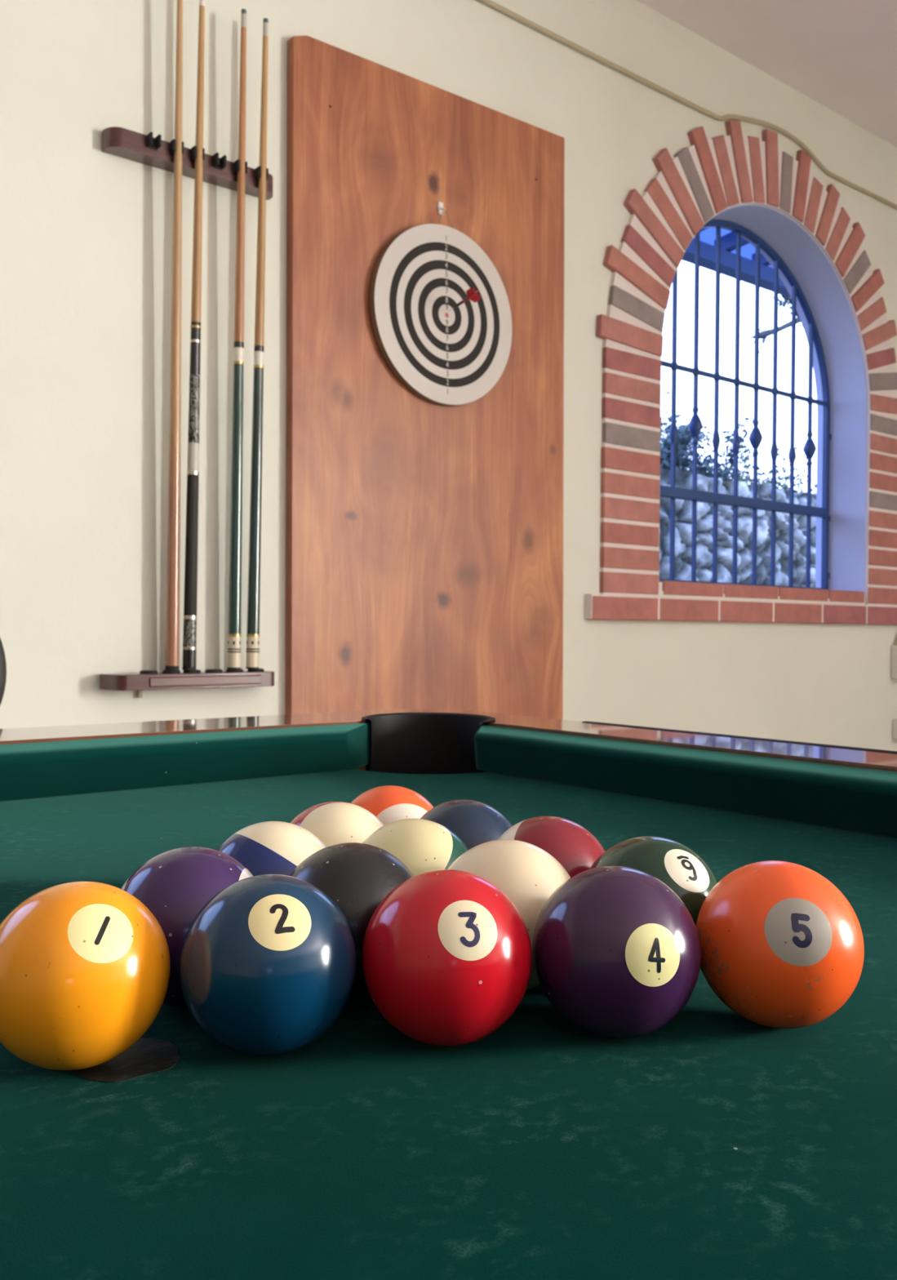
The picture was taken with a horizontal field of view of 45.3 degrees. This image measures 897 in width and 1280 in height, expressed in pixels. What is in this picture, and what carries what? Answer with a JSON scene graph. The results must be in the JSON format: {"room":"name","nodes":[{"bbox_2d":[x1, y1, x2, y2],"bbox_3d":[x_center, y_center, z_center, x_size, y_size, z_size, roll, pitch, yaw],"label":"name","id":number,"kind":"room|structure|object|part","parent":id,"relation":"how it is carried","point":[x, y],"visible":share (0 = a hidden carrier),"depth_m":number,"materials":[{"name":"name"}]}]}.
{"room":"billiard room","nodes":[
{"label":"billiard room","id":0,"kind":"room"},
{"bbox_2d":[0,0,896,751],"bbox_3d":[-1.269,-0.618,1.995,9.350,3.053,0.212,0,1,-39],"label":"wall","id":1,"kind":"structure","parent":0,"point":[86,231],"depth_m":2.47,"materials":[{"name":"beige paint"}]},
{"bbox_2d":[99,126,274,697],"bbox_3d":[-0.559,-0.477,2.382,0.404,1.208,0.088,0,1,-39],"label":"cue rack","id":2,"kind":"object","parent":1,"relation":"attached to","point":[147,149],"visible":0.98,"depth_m":2.34,"materials":[{"name":"brown wood"}]},
{"bbox_2d":[164,0,182,670],"bbox_3d":[-0.593,-0.676,2.337,0.030,1.485,0.030,0,1,-39],"label":"pool cue","id":3,"kind":"object","parent":2,"relation":"on","point":[172,616],"visible":1,"depth_m":2.33,"materials":[{"name":"brown wood"}]},
{"bbox_2d":[99,670,274,690],"bbox_3d":[-0.566,0.089,2.387,0.400,0.033,0.085,0,1,-39],"label":"shelf","id":4,"kind":"object","parent":2,"relation":"attached to","point":[144,679],"depth_m":2.33,"materials":[{"name":"brown wood"}]},
{"bbox_2d":[182,0,204,670],"bbox_3d":[-0.557,-0.676,2.366,0.030,1.485,0.030,1,1,-39],"label":"pool cue","id":5,"kind":"object","parent":2,"relation":"on","point":[190,597],"visible":1,"depth_m":2.36,"materials":[{"name":"black wood"}]},
{"bbox_3d":[-0.530,0.090,2.361,0.270,0.021,0.005,0,1,-39],"label":"shelf molding","id":6,"kind":"part","parent":2,"relation":"part of","materials":[{"name":"brown wood"}]},
{"bbox_2d":[226,8,246,669],"bbox_3d":[-0.475,-0.676,2.433,0.030,1.485,0.030,0,1,-39],"label":"pool cue","id":7,"kind":"object","parent":2,"relation":"on","point":[234,635],"visible":1,"depth_m":2.43,"materials":[{"name":"brown wood"}]},
{"bbox_2d":[245,17,268,669],"bbox_3d":[-0.435,-0.676,2.465,0.030,1.485,0.030,1,1,-39],"label":"pool cue","id":8,"kind":"object","parent":2,"relation":"on","point":[252,651],"visible":1,"depth_m":2.46,"materials":[{"name":"brown wood"}]},
{"bbox_2d":[285,35,564,719],"bbox_3d":[-0.025,-0.274,2.857,0.929,2.366,0.029,0,1,-39],"label":"wooden panel","id":9,"kind":"object","parent":1,"relation":"attached to","point":[424,539],"visible":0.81,"depth_m":2.78,"materials":[{"name":"brown wood"}]},
{"bbox_2d":[437,201,445,214],"bbox_3d":[-0.016,-1.134,2.818,0.019,0.032,0.022,0,1,-39],"label":"wall hook","id":10,"kind":"object","parent":9,"relation":"attached to","point":[440,205],"visible":1,"depth_m":2.82,"materials":[{"name":"white metal"}]},
{"bbox_2d":[369,208,511,406],"bbox_3d":[-0.011,-0.873,2.822,0.465,0.509,0.023,-2,2,-39],"label":"dartboard","id":11,"kind":"object","parent":10,"relation":"hanging from","point":[455,357],"visible":0.98,"depth_m":2.80,"materials":[{"name":"white"}]},
{"bbox_2d":[448,287,480,311],"bbox_3d":[0.035,-0.876,2.768,0.027,0.030,0.128,0,1,-36],"label":"dart","id":12,"kind":"object","parent":11,"relation":"attached to","point":[472,295],"visible":1,"depth_m":2.73,"materials":[{"name":"red metal"}]},
{"bbox_2d":[477,0,896,208],"bbox_3d":[0.770,-1.780,3.490,5.000,0.083,0.016,0,1,-39],"label":"cable","id":13,"kind":"object","parent":1,"relation":"attached to","point":[490,3],"visible":1,"depth_m":3.44,"materials":[{"name":"beige plastic"}]},
{"bbox_2d":[585,120,896,625],"bbox_3d":[1.099,-0.927,3.902,1.910,1.729,0.244,0,1,-39],"label":"window","id":14,"kind":"structure","parent":1,"relation":"in","point":[748,187],"depth_m":3.88,"materials":[{"name":"brick"}]},
{"bbox_3d":[1.094,-0.128,3.909,1.906,0.130,0.240,0,1,-39],"label":"brick sill","id":15,"kind":"part","parent":14,"relation":"part of","materials":[{"name":"red brick"}]},
{"bbox_2d":[658,219,831,589],"bbox_3d":[1.055,-0.856,3.957,1.260,1.336,0.052,0,1,-39],"label":"grille","id":16,"kind":"object","parent":14,"relation":"attached to","point":[804,299],"depth_m":4.04,"materials":[{"name":"black metal"}]},
{"bbox_2d":[890,635,896,679],"bbox_3d":[1.761,0.070,4.304,0.045,0.170,0.050,0,1,-39],"label":"wall socket","id":17,"kind":"object","parent":1,"relation":"attached to","point":[894,648],"visible":1,"depth_m":4.29,"materials":[{"name":"white plastic"}]},
{"bbox_2d":[892,719,896,738],"bbox_3d":[1.862,0.363,4.391,0.107,0.080,0.050,0,1,-39],"label":"wall socket","id":18,"kind":"object","parent":1,"relation":"attached to","point":[895,721],"visible":1,"depth_m":4.37,"materials":[{"name":"white plastic"}]},
{"bbox_2d":[637,0,896,146],"bbox_3d":[1.098,-2.022,-0.913,8.950,0.150,7.250,0,1,-39],"label":"ceiling","id":19,"kind":"structure","parent":0,"point":[841,55],"depth_m":3.58,"materials":[{"name":"paint"}]},
{"bbox_3d":[1.073,1.006,-0.883,8.950,0.100,7.250,0,1,-39],"label":"floor","id":20,"kind":"structure","parent":0,"visible":0},
{"bbox_2d":[0,638,6,705],"bbox_3d":[-0.689,0.408,1.409,0.400,1.022,0.424,0,1,-39],"label":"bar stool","id":21,"kind":"object","parent":20,"relation":"on","point":[2,659],"visible":0.13,"depth_m":1.61,"materials":[{"name":"black"}]},
{"bbox_2d":[0,708,896,1279],"bbox_3d":[-0.546,0.511,-0.044,2.519,0.847,1.418,0,1,-39],"label":"pool table","id":22,"kind":"object","parent":20,"relation":"on","point":[713,1143],"visible":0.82,"depth_m":0.32,"materials":[{"name":"green fabric"}]},
{"bbox_2d":[0,881,170,1071],"bbox_3d":[-0.118,0.106,0.341,0.057,0.057,0.057,0,1,-22],"label":"ball","id":23,"kind":"object","parent":22,"relation":"on","point":[85,966],"visible":1,"depth_m":0.32,"materials":[{"name":"yellow plastic"}]},
{"bbox_2d":[0,723,369,801],"bbox_3d":[-0.465,0.106,0.761,1.026,0.042,0.045,0,1,-39],"label":"cushion","id":24,"kind":"object","parent":22,"relation":"on","point":[67,768],"depth_m":0.93,"materials":[{"name":"green fabric"}]},
{"bbox_2d":[120,846,253,1007],"bbox_3d":[-0.095,0.105,0.397,0.057,0.057,0.057,0,1,-22],"label":"ball","id":25,"kind":"object","parent":22,"relation":"on","point":[175,885],"visible":0.34,"depth_m":0.38,"materials":[{"name":"purple plastic"}]},
{"bbox_2d":[179,874,356,1056],"bbox_3d":[-0.059,0.106,0.353,0.057,0.057,0.057,0,1,-22],"label":"ball","id":26,"kind":"object","parent":22,"relation":"on","point":[268,965],"visible":1,"depth_m":0.33,"materials":[{"name":"blue plastic"}]},
{"bbox_2d":[217,821,326,875],"bbox_3d":[-0.074,0.105,0.451,0.057,0.057,0.057,0,1,-22],"label":"ball","id":27,"kind":"object","parent":22,"relation":"on","point":[268,847],"visible":0.19,"depth_m":0.43,"materials":[{"name":"white plastic"}]},
{"bbox_2d":[289,801,383,847],"bbox_3d":[-0.053,0.105,0.504,0.057,0.057,0.057,0,1,-22],"label":"ball","id":28,"kind":"object","parent":22,"relation":"on","point":[334,823],"visible":0.17,"depth_m":0.49,"materials":[{"name":"white plastic"}]},
{"bbox_2d":[289,842,413,999],"bbox_3d":[-0.037,0.106,0.407,0.057,0.057,0.057,0,1,-22],"label":"ball","id":29,"kind":"object","parent":22,"relation":"on","point":[357,877],"visible":0.35,"depth_m":0.39,"materials":[{"name":"black plastic"}]},
{"bbox_2d":[350,785,433,825],"bbox_3d":[-0.030,0.104,0.557,0.057,0.057,0.057,0,1,-22],"label":"ball","id":30,"kind":"object","parent":22,"relation":"on","point":[389,803],"visible":0.19,"depth_m":0.54,"materials":[{"name":"orange plastic"}]},
{"bbox_2d":[362,818,469,875],"bbox_3d":[-0.015,0.105,0.460,0.057,0.057,0.057,1,1,34],"label":"ball","id":31,"kind":"object","parent":22,"relation":"on","point":[423,846],"visible":0.18,"depth_m":0.45,"materials":[{"name":"white plastic"}]},
{"bbox_2d":[361,869,532,1046],"bbox_3d":[-0.001,0.106,0.362,0.057,0.057,0.057,1,1,34],"label":"ball","id":32,"kind":"object","parent":22,"relation":"on","point":[446,954],"visible":1,"depth_m":0.34,"materials":[{"name":"red plastic"}]},
{"bbox_3d":[-0.544,0.127,-0.049,2.516,0.075,1.418,0,1,-39],"label":"rail","id":33,"kind":"part","parent":22,"relation":"part of","materials":[{"name":"green fabric"}]},
{"bbox_2d":[420,800,512,848],"bbox_3d":[0.007,0.105,0.513,0.057,0.057,0.057,0,1,-22],"label":"ball","id":34,"kind":"object","parent":22,"relation":"on","point":[475,823],"visible":0.2,"depth_m":0.50,"materials":[{"name":"blue plastic"}]},
{"bbox_2d":[448,839,570,990],"bbox_3d":[0.022,0.106,0.415,0.057,0.057,0.057,1,1,34],"label":"ball","id":35,"kind":"object","parent":22,"relation":"on","point":[528,874],"visible":0.3,"depth_m":0.40,"materials":[{"name":"white plastic"}]},
{"bbox_2d":[497,816,605,877],"bbox_3d":[0.043,0.106,0.469,0.057,0.057,0.057,0,1,-22],"label":"ball","id":36,"kind":"object","parent":22,"relation":"on","point":[575,847],"visible":0.23,"depth_m":0.45,"materials":[{"name":"red plastic"}]},
{"bbox_2d":[532,866,701,1039],"bbox_3d":[0.058,0.107,0.370,0.057,0.057,0.057,1,1,34],"label":"ball","id":37,"kind":"object","parent":22,"relation":"on","point":[616,953],"visible":1,"depth_m":0.35,"materials":[{"name":"purple plastic"}]},
{"bbox_2d":[589,835,718,969],"bbox_3d":[0.080,0.107,0.424,0.057,0.057,0.057,1,1,34],"label":"ball","id":38,"kind":"object","parent":22,"relation":"on","point":[674,864],"visible":0.38,"depth_m":0.41,"materials":[{"name":"green plastic"}]},
{"bbox_2d":[474,724,896,838],"bbox_3d":[0.350,0.114,0.673,0.045,0.042,1.059,0,1,-39],"label":"cushion","id":39,"kind":"object","parent":22,"relation":"on","point":[824,796],"depth_m":0.84,"materials":[{"name":"green fabric"}]},
{"bbox_3d":[0.432,0.098,0.742,0.009,0.018,0.927,0,1,-39],"label":"edge trim","id":40,"kind":"part","parent":22,"relation":"part of","materials":[{"name":"brown wood"}]},
{"bbox_2d":[696,860,864,1028],"bbox_3d":[0.117,0.107,0.381,0.057,0.057,0.057,0,1,-22],"label":"ball","id":41,"kind":"object","parent":22,"relation":"on","point":[782,947],"visible":0.98,"depth_m":0.36,"materials":[{"name":"orange plastic"}]},
{"bbox_3d":[14.979,1.376,-10.480,70.000,0.180,44.800,0,1,-39],"label":"ground","id":42,"kind":"structure","parent":0,"visible":0},
{"bbox_2d":[681,227,791,298],"bbox_3d":[1.767,-0.658,5.433,5.200,3.357,1.268,0,1,-39],"label":"porch roof","id":43,"kind":"structure","parent":42,"relation":"on","point":[708,235],"depth_m":5.85,"materials":[{"name":"blue"}]},
{"bbox_3d":[1.780,-2.255,5.417,5.200,0.164,1.268,0,1,-39],"label":"roof panel","id":44,"kind":"part","parent":43,"relation":"part of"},
{"bbox_2d":[658,468,816,587],"bbox_3d":[1.986,-0.080,7.698,5.600,2.159,0.466,0,1,-39],"label":"wall","id":45,"kind":"structure","parent":42,"relation":"on","point":[683,508],"depth_m":7.46,"materials":[{"name":"stone"}]},
{"label":"outside","id":46,"kind":"structure","parent":0,"visible":0},
{"bbox_3d":[-10.312,-0.149,20.587,70.000,2.200,35.048,0,1,-39],"label":"ground","id":47,"kind":"structure","parent":46,"visible":0},
{"bbox_2d":[660,391,730,479],"bbox_3d":[1.468,-1.414,7.686,1.841,0.828,1.287,0,1,-25],"label":"shrub","id":48,"kind":"object","parent":47,"relation":"on","point":[684,437],"visible":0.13,"depth_m":8.13,"materials":[{"name":"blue plant"}]},
{"bbox_2d":[660,412,753,483],"bbox_3d":[1.851,-1.461,8.556,1.844,0.926,0.762,0,1,-28],"label":"shrub","id":49,"kind":"object","parent":47,"relation":"on","point":[727,437],"visible":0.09,"depth_m":8.57,"materials":[{"name":"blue plant"}]},
{"bbox_2d":[711,451,816,492],"bbox_3d":[2.766,-1.287,9.141,1.390,0.570,0.860,0,1,-39],"label":"shrub","id":50,"kind":"object","parent":47,"relation":"on","point":[745,465],"visible":0.03,"depth_m":8.92,"materials":[{"name":"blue plant"}]},
{"bbox_2d":[738,443,817,493],"bbox_3d":[3.016,-1.366,9.536,1.088,0.718,0.714,0,1,-39],"label":"shrub","id":51,"kind":"object","parent":47,"relation":"on","point":[760,474],"visible":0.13,"depth_m":9.31,"materials":[{"name":"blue plant"}]},
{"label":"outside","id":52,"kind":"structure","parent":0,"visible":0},
{"bbox_2d":[746,289,804,353],"bbox_3d":[2.711,-2.403,8.082,1.421,0.694,0.266,0,1,-39],"label":"branch","id":53,"kind":"object","parent":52,"point":[762,335],"visible":0.38,"depth_m":7.89,"materials":[{"name":"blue plant"}]}
]}

